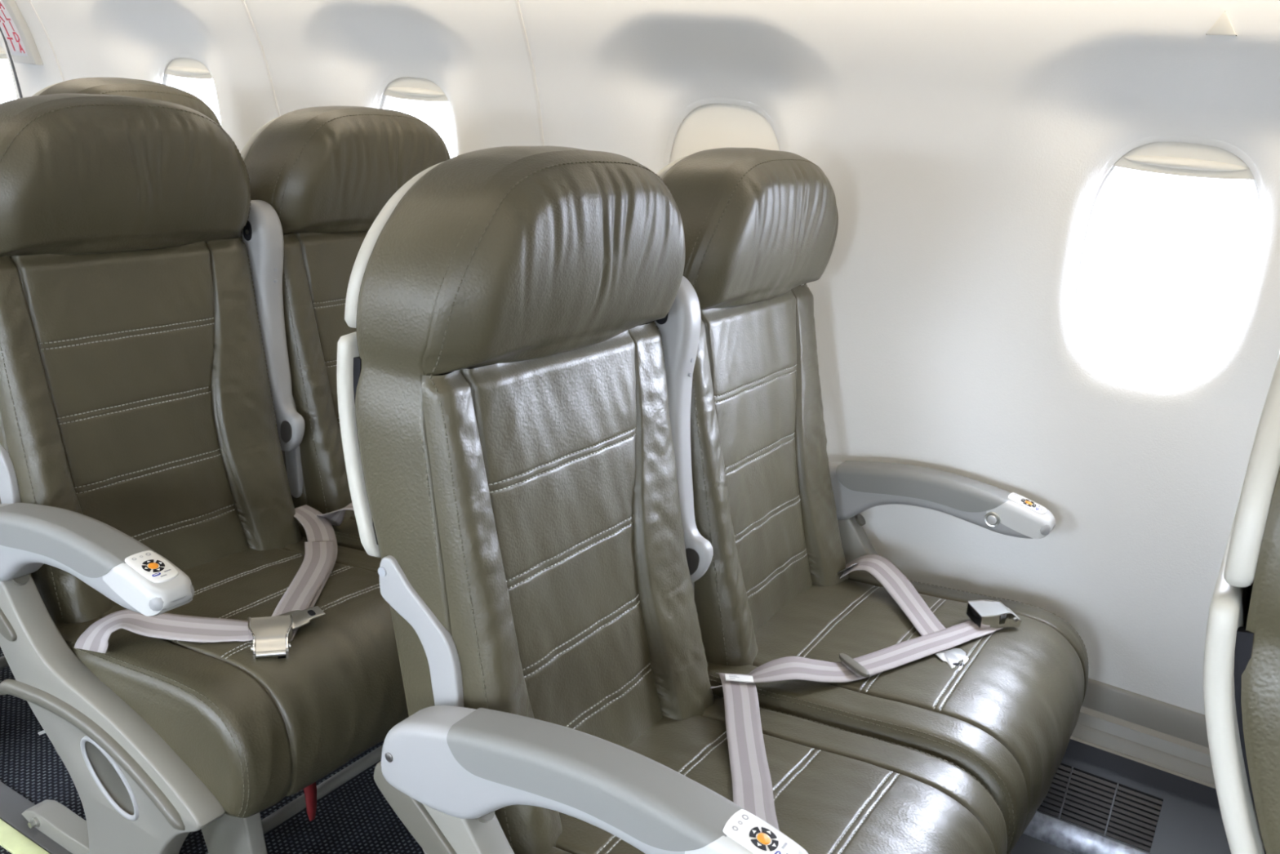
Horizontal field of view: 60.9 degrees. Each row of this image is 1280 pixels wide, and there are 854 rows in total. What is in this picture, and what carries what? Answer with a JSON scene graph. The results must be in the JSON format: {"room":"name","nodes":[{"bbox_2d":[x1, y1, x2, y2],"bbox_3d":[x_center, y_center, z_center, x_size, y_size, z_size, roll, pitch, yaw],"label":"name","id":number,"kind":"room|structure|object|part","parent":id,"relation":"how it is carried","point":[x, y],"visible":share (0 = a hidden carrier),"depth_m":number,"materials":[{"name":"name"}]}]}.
{"room":"aircraft cabin","nodes":[
{"label":"aircraft cabin","id":0,"kind":"room"},
{"bbox_2d":[0,646,424,853],"bbox_3d":[-1.001,0.800,1.400,6.200,0.020,2.920,15,19,29],"label":"floor","id":1,"kind":"structure","parent":0,"point":[355,817],"depth_m":1.91,"materials":[{"name":"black carpet"}]},
{"bbox_2d":[0,818,49,853],"bbox_3d":[-0.832,0.721,1.661,6.200,0.006,0.033,15,19,29],"label":"trim","id":2,"kind":"structure","parent":1,"relation":"on","point":[13,841],"depth_m":1.76,"materials":[{"name":"yellow plastic"}]},
{"bbox_2d":[0,781,72,853],"bbox_3d":[-0.808,0.712,1.698,6.200,0.005,0.053,15,19,29],"label":"trim","id":3,"kind":"structure","parent":1,"relation":"on","point":[13,804],"depth_m":1.82,"materials":[{"name":"grey plastic"}]},
{"bbox_2d":[38,729,45,734],"bbox_3d":[-1.120,0.575,2.063,0.038,0.005,0.012,-7,21,-34],"label":"paper scrap","id":4,"kind":"object","parent":1,"relation":"on","point":[41,732],"visible":0.38,"depth_m":2.05,"materials":[{"name":"white paper"}]},
{"bbox_2d":[0,77,222,669],"bbox_3d":[-1.140,-0.098,2.231,0.659,1.184,1.108,15,19,29],"label":"seat","id":5,"kind":"object","parent":1,"relation":"on","point":[137,88],"visible":0.04,"depth_m":2.30,"materials":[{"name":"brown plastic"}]},
{"bbox_3d":[-1.152,-0.359,2.476,0.174,0.830,0.455,15,19,29],"label":"panel","id":6,"kind":"part","parent":5,"relation":"part of","materials":[{"name":"leather"}]},
{"bbox_2d":[0,93,450,853],"bbox_3d":[-0.493,0.073,1.861,0.696,1.176,1.107,15,19,29],"label":"airplane seats","id":7,"kind":"object","parent":1,"relation":"on","point":[196,620],"visible":0.66,"depth_m":1.58,"materials":[{"name":"brown leather"}]},
{"bbox_3d":[-0.854,0.678,1.734,0.397,0.040,0.040,15,19,29],"label":"foot rail","id":8,"kind":"part","parent":7,"relation":"part of","materials":[{"name":"grey paint"}]},
{"bbox_3d":[-0.749,0.177,1.418,0.463,0.128,0.058,15,19,29],"label":"armrest","id":9,"kind":"part","parent":7,"relation":"part of","materials":[{"name":"grey plastic"}]},
{"bbox_3d":[-0.785,-0.091,1.702,0.238,0.817,0.455,15,19,29],"label":"panel","id":10,"kind":"part","parent":7,"relation":"part of","materials":[{"name":"green leather"}]},
{"bbox_3d":[-0.737,0.009,1.696,0.179,0.557,0.446,15,19,29],"label":"backrest","id":11,"kind":"part","parent":7,"relation":"part of","materials":[{"name":"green leather"}]},
{"bbox_3d":[-0.588,0.171,1.314,0.063,0.021,0.039,15,19,29],"label":"button plate","id":12,"kind":"part","parent":7,"relation":"part of","materials":[{"name":"white plastic"}]},
{"bbox_2d":[53,535,408,817],"bbox_3d":[-0.575,0.326,1.661,0.528,0.183,0.495,15,19,29],"label":"seat cushion","id":13,"kind":"object","parent":7,"relation":"on","point":[249,726],"depth_m":1.47,"materials":[{"name":"green leather"}]},
{"bbox_3d":[-0.689,0.571,1.633,0.390,0.316,0.028,15,19,29],"label":"leg","id":14,"kind":"part","parent":7,"relation":"part of","materials":[{"name":"grey paint"}]},
{"bbox_3d":[-0.499,0.283,1.472,0.051,0.024,0.072,-1,18,-18],"label":"buckle lever","id":15,"kind":"part","parent":7,"relation":"part of","materials":[{"name":"silver metal"}]},
{"bbox_3d":[-0.637,-0.171,1.891,0.137,0.431,0.050,15,19,29],"label":"armrest","id":16,"kind":"part","parent":7,"relation":"part of","materials":[{"name":"grey plastic"}]},
{"bbox_3d":[-0.477,0.267,1.525,0.064,0.010,0.049,-8,21,-37],"label":"latch plate","id":17,"kind":"part","parent":7,"relation":"part of","materials":[{"name":"silver metal"}]},
{"bbox_3d":[-0.474,-0.095,2.109,0.177,0.557,0.446,15,19,29],"label":"backrest","id":18,"kind":"part","parent":7,"relation":"part of","materials":[{"name":"green leather"}]},
{"bbox_2d":[297,513,365,551],"bbox_3d":[-0.308,0.210,2.076,0.531,0.188,0.525,15,19,29],"label":"seat cushion","id":19,"kind":"object","parent":7,"relation":"on","point":[344,526],"depth_m":1.91,"materials":[{"name":"green leather"}]},
{"bbox_3d":[-0.522,-0.195,2.114,0.238,0.817,0.455,15,19,29],"label":"panel","id":20,"kind":"part","parent":7,"relation":"part of","materials":[{"name":"green leather"}]},
{"bbox_2d":[336,146,1088,853],"bbox_3d":[0.197,0.252,1.464,0.696,1.176,1.107,15,19,29],"label":"airplane seats","id":21,"kind":"object","parent":1,"relation":"on","point":[637,597],"visible":1,"depth_m":1.29,"materials":[{"name":"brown leather"}]},
{"bbox_3d":[-0.094,0.088,1.306,0.238,0.817,0.455,15,19,29],"label":"panel","id":22,"kind":"part","parent":21,"relation":"part of","materials":[{"name":"green leather"}]},
{"bbox_3d":[-0.058,0.355,1.021,0.463,0.128,0.058,15,19,29],"label":"armrest","id":23,"kind":"part","parent":21,"relation":"part of","materials":[{"name":"grey plastic"}]},
{"bbox_3d":[-0.046,0.188,1.300,0.179,0.557,0.446,15,19,29],"label":"backrest","id":24,"kind":"part","parent":21,"relation":"part of","materials":[{"name":"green leather"}]},
{"bbox_3d":[0.053,0.008,1.495,0.137,0.431,0.050,15,19,29],"label":"armrest","id":25,"kind":"part","parent":21,"relation":"part of","materials":[{"name":"grey plastic"}]},
{"bbox_3d":[0.169,-0.016,1.718,0.238,0.817,0.455,15,19,29],"label":"panel","id":26,"kind":"part","parent":21,"relation":"part of","materials":[{"name":"green leather"}]},
{"bbox_3d":[0.102,0.349,0.917,0.063,0.021,0.039,15,19,29],"label":"button plate","id":27,"kind":"part","parent":21,"relation":"part of","materials":[{"name":"white plastic"}]},
{"bbox_3d":[0.216,0.083,1.713,0.177,0.557,0.446,15,19,29],"label":"backrest","id":28,"kind":"part","parent":21,"relation":"part of","materials":[{"name":"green leather"}]},
{"bbox_2d":[544,693,1007,853],"bbox_3d":[0.115,0.505,1.264,0.528,0.183,0.495,15,19,29],"label":"seat cushion","id":29,"kind":"object","parent":21,"relation":"on","point":[831,780],"depth_m":1.31,"materials":[{"name":"green leather"}]},
{"bbox_2d":[781,841,787,848],"bbox_3d":[0.121,0.352,0.915,0.002,0.001,0.009,15,19,29],"label":"print","id":30,"kind":"object","parent":21,"relation":"on","point":[784,844],"depth_m":0.92,"materials":[{"name":"grey"}]},
{"bbox_2d":[706,569,1088,853],"bbox_3d":[0.383,0.389,1.680,0.531,0.188,0.525,15,19,29],"label":"seat cushion","id":31,"kind":"object","parent":21,"relation":"on","point":[886,655],"depth_m":1.55,"materials":[{"name":"green leather"}]},
{"bbox_3d":[0.475,0.134,1.891,0.463,0.128,0.058,15,19,29],"label":"armrest","id":32,"kind":"part","parent":21,"relation":"part of","materials":[{"name":"grey plastic"}]},
{"bbox_3d":[0.453,0.334,1.569,0.049,0.004,0.064,3,17,-6],"label":"latch plate","id":33,"kind":"part","parent":21,"relation":"part of","materials":[{"name":"silver metal"}]},
{"bbox_3d":[0.549,0.289,1.684,0.069,0.022,0.048,2,17,-10],"label":"buckle lever","id":34,"kind":"part","parent":21,"relation":"part of","materials":[{"name":"silver metal"}]},
{"bbox_3d":[0.635,0.128,1.787,0.063,0.021,0.039,15,19,29],"label":"button plate","id":35,"kind":"part","parent":21,"relation":"part of","materials":[{"name":"white plastic"}]},
{"bbox_2d":[1203,351,1279,853],"bbox_3d":[0.924,0.447,1.049,0.750,1.162,1.107,15,19,29],"label":"seat","id":36,"kind":"object","parent":1,"relation":"on","point":[1242,662],"visible":1,"depth_m":0.73,"materials":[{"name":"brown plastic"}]},
{"bbox_3d":[0.632,0.284,0.891,0.238,0.817,0.455,5,15,32],"label":"panel","id":37,"kind":"part","parent":36,"relation":"part of","materials":[{"name":"white plastic"}]},
{"bbox_2d":[0,0,1279,714],"bbox_3d":[-0.241,-0.365,2.200,6.200,1.185,0.226,15,19,29],"label":"wall","id":38,"kind":"structure","parent":0,"point":[962,147],"depth_m":1.83,"materials":[{"name":"white plastic"}]},
{"bbox_2d":[0,44,7,59],"bbox_3d":[-1.902,-0.969,3.281,0.323,0.476,0.101,15,19,29],"label":"window","id":39,"kind":"structure","parent":38,"relation":"in","point":[2,54],"depth_m":3.17,"materials":[{"name":"white"}]},
{"bbox_3d":[-1.912,-1.103,3.203,0.170,0.016,0.008,15,19,29],"label":"shade pull","id":40,"kind":"part","parent":39,"relation":"part of","materials":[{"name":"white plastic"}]},
{"bbox_2d":[0,27,22,97],"bbox_3d":[-1.829,-0.773,3.104,0.012,1.185,0.218,15,19,29],"label":"trim","id":41,"kind":"structure","parent":38,"relation":"attached to","point":[1,31],"depth_m":3.08,"materials":[{"name":"grey plastic"}]},
{"bbox_2d":[0,0,43,65],"bbox_3d":[-1.705,-1.122,2.905,0.104,0.285,0.150,15,19,29],"label":"exit sign","id":42,"kind":"object","parent":38,"relation":"attached to","point":[18,36],"visible":1,"depth_m":2.94,"materials":[{"name":"grey plastic"}]},
{"bbox_2d":[28,0,64,81],"bbox_3d":[-1.618,-0.719,2.982,0.006,1.185,0.217,15,19,29],"label":"trim","id":43,"kind":"structure","parent":38,"relation":"attached to","point":[29,1],"depth_m":2.91,"materials":[{"name":"white plastic"}]},
{"bbox_2d":[155,53,212,91],"bbox_3d":[-1.140,-0.771,2.843,0.323,0.476,0.101,15,19,29],"label":"window","id":44,"kind":"structure","parent":38,"relation":"in","point":[175,71],"depth_m":2.78,"materials":[{"name":"white plastic"}]},
{"bbox_2d":[164,57,212,79],"bbox_3d":[-1.146,-0.934,2.760,0.271,0.096,0.010,15,19,29],"label":"shade","id":45,"kind":"object","parent":44,"relation":"attached to","point":[187,68],"depth_m":2.77,"materials":[{"name":"white plastic"}]},
{"bbox_3d":[-1.150,-0.905,2.766,0.170,0.016,0.008,15,19,29],"label":"shade pull","id":46,"kind":"part","parent":44,"relation":"part of","materials":[{"name":"white plastic"}]},
{"bbox_2d":[240,0,280,117],"bbox_3d":[-0.901,-0.533,2.570,0.008,1.185,0.217,15,19,29],"label":"trim","id":47,"kind":"structure","parent":38,"relation":"attached to","point":[246,11],"depth_m":2.50,"materials":[{"name":"white plastic"}]},
{"bbox_2d":[372,72,451,111],"bbox_3d":[-0.484,-0.602,2.467,0.323,0.476,0.101,15,19,29],"label":"window","id":48,"kind":"structure","parent":38,"relation":"in","point":[393,91],"depth_m":2.40,"materials":[{"name":"white plastic"}]},
{"bbox_2d":[382,77,448,102],"bbox_3d":[-0.490,-0.764,2.384,0.271,0.096,0.010,15,19,29],"label":"shade","id":49,"kind":"object","parent":48,"relation":"attached to","point":[419,89],"depth_m":2.39,"materials":[{"name":"white plastic"}]},
{"bbox_3d":[-0.494,-0.736,2.389,0.170,0.016,0.008,15,19,29],"label":"shade pull","id":50,"kind":"part","parent":48,"relation":"part of","materials":[{"name":"white plastic"}]},
{"bbox_2d":[514,0,544,146],"bbox_3d":[-0.245,-0.363,2.194,0.008,1.185,0.217,15,19,29],"label":"trim","id":51,"kind":"structure","parent":38,"relation":"attached to","point":[517,2],"depth_m":2.11,"materials":[{"name":"white plastic"}]},
{"bbox_2d":[662,97,781,168],"bbox_3d":[0.172,-0.432,2.091,0.323,0.476,0.101,15,19,29],"label":"window","id":52,"kind":"structure","parent":38,"relation":"in","point":[709,123],"depth_m":2.02,"materials":[{"name":"white plastic"}]},
{"bbox_2d":[1022,762,1163,853],"bbox_3d":[0.750,0.657,1.860,0.236,0.128,0.057,15,19,29],"label":"air vent","id":53,"kind":"object","parent":38,"relation":"attached to","point":[1121,812],"visible":0.66,"depth_m":1.85,"materials":[{"name":"black plastic"}]},
{"bbox_2d":[1009,738,1231,853],"bbox_3d":[-0.300,0.401,2.443,6.200,0.244,0.104,15,19,29],"label":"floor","id":54,"kind":"structure","parent":38,"relation":"attached to","point":[1190,821],"depth_m":1.80,"materials":[{"name":"grey"}]},
{"bbox_2d":[1070,677,1216,788],"bbox_3d":[-0.249,0.222,2.450,6.200,0.101,0.046,15,19,29],"label":"trim","id":55,"kind":"structure","parent":38,"relation":"attached to","point":[1170,738],"depth_m":1.83,"materials":[{"name":"grey plastic"}]},
{"bbox_2d":[1069,135,1265,382],"bbox_3d":[0.827,-0.262,1.714,0.323,0.476,0.101,15,19,29],"label":"window","id":56,"kind":"structure","parent":38,"relation":"in","point":[1174,155],"depth_m":1.68,"materials":[{"name":"white plastic"}]},
{"bbox_2d":[1113,142,1254,179],"bbox_3d":[0.822,-0.425,1.631,0.271,0.096,0.010,15,19,29],"label":"shade","id":57,"kind":"object","parent":56,"relation":"attached to","point":[1211,160],"depth_m":1.63,"materials":[{"name":"white plastic"}]},
{"bbox_3d":[0.817,-0.396,1.636,0.170,0.016,0.008,15,19,29],"label":"shade pull","id":58,"kind":"part","parent":56,"relation":"part of","materials":[{"name":"white plastic"}]},
{"bbox_2d":[1205,10,1237,36],"bbox_3d":[0.776,-0.536,1.448,0.039,0.030,0.021,15,19,29],"label":"marker","id":59,"kind":"object","parent":38,"relation":"attached to","point":[1223,26],"visible":1,"depth_m":1.45,"materials":[{"name":"white plastic"}]}
]}

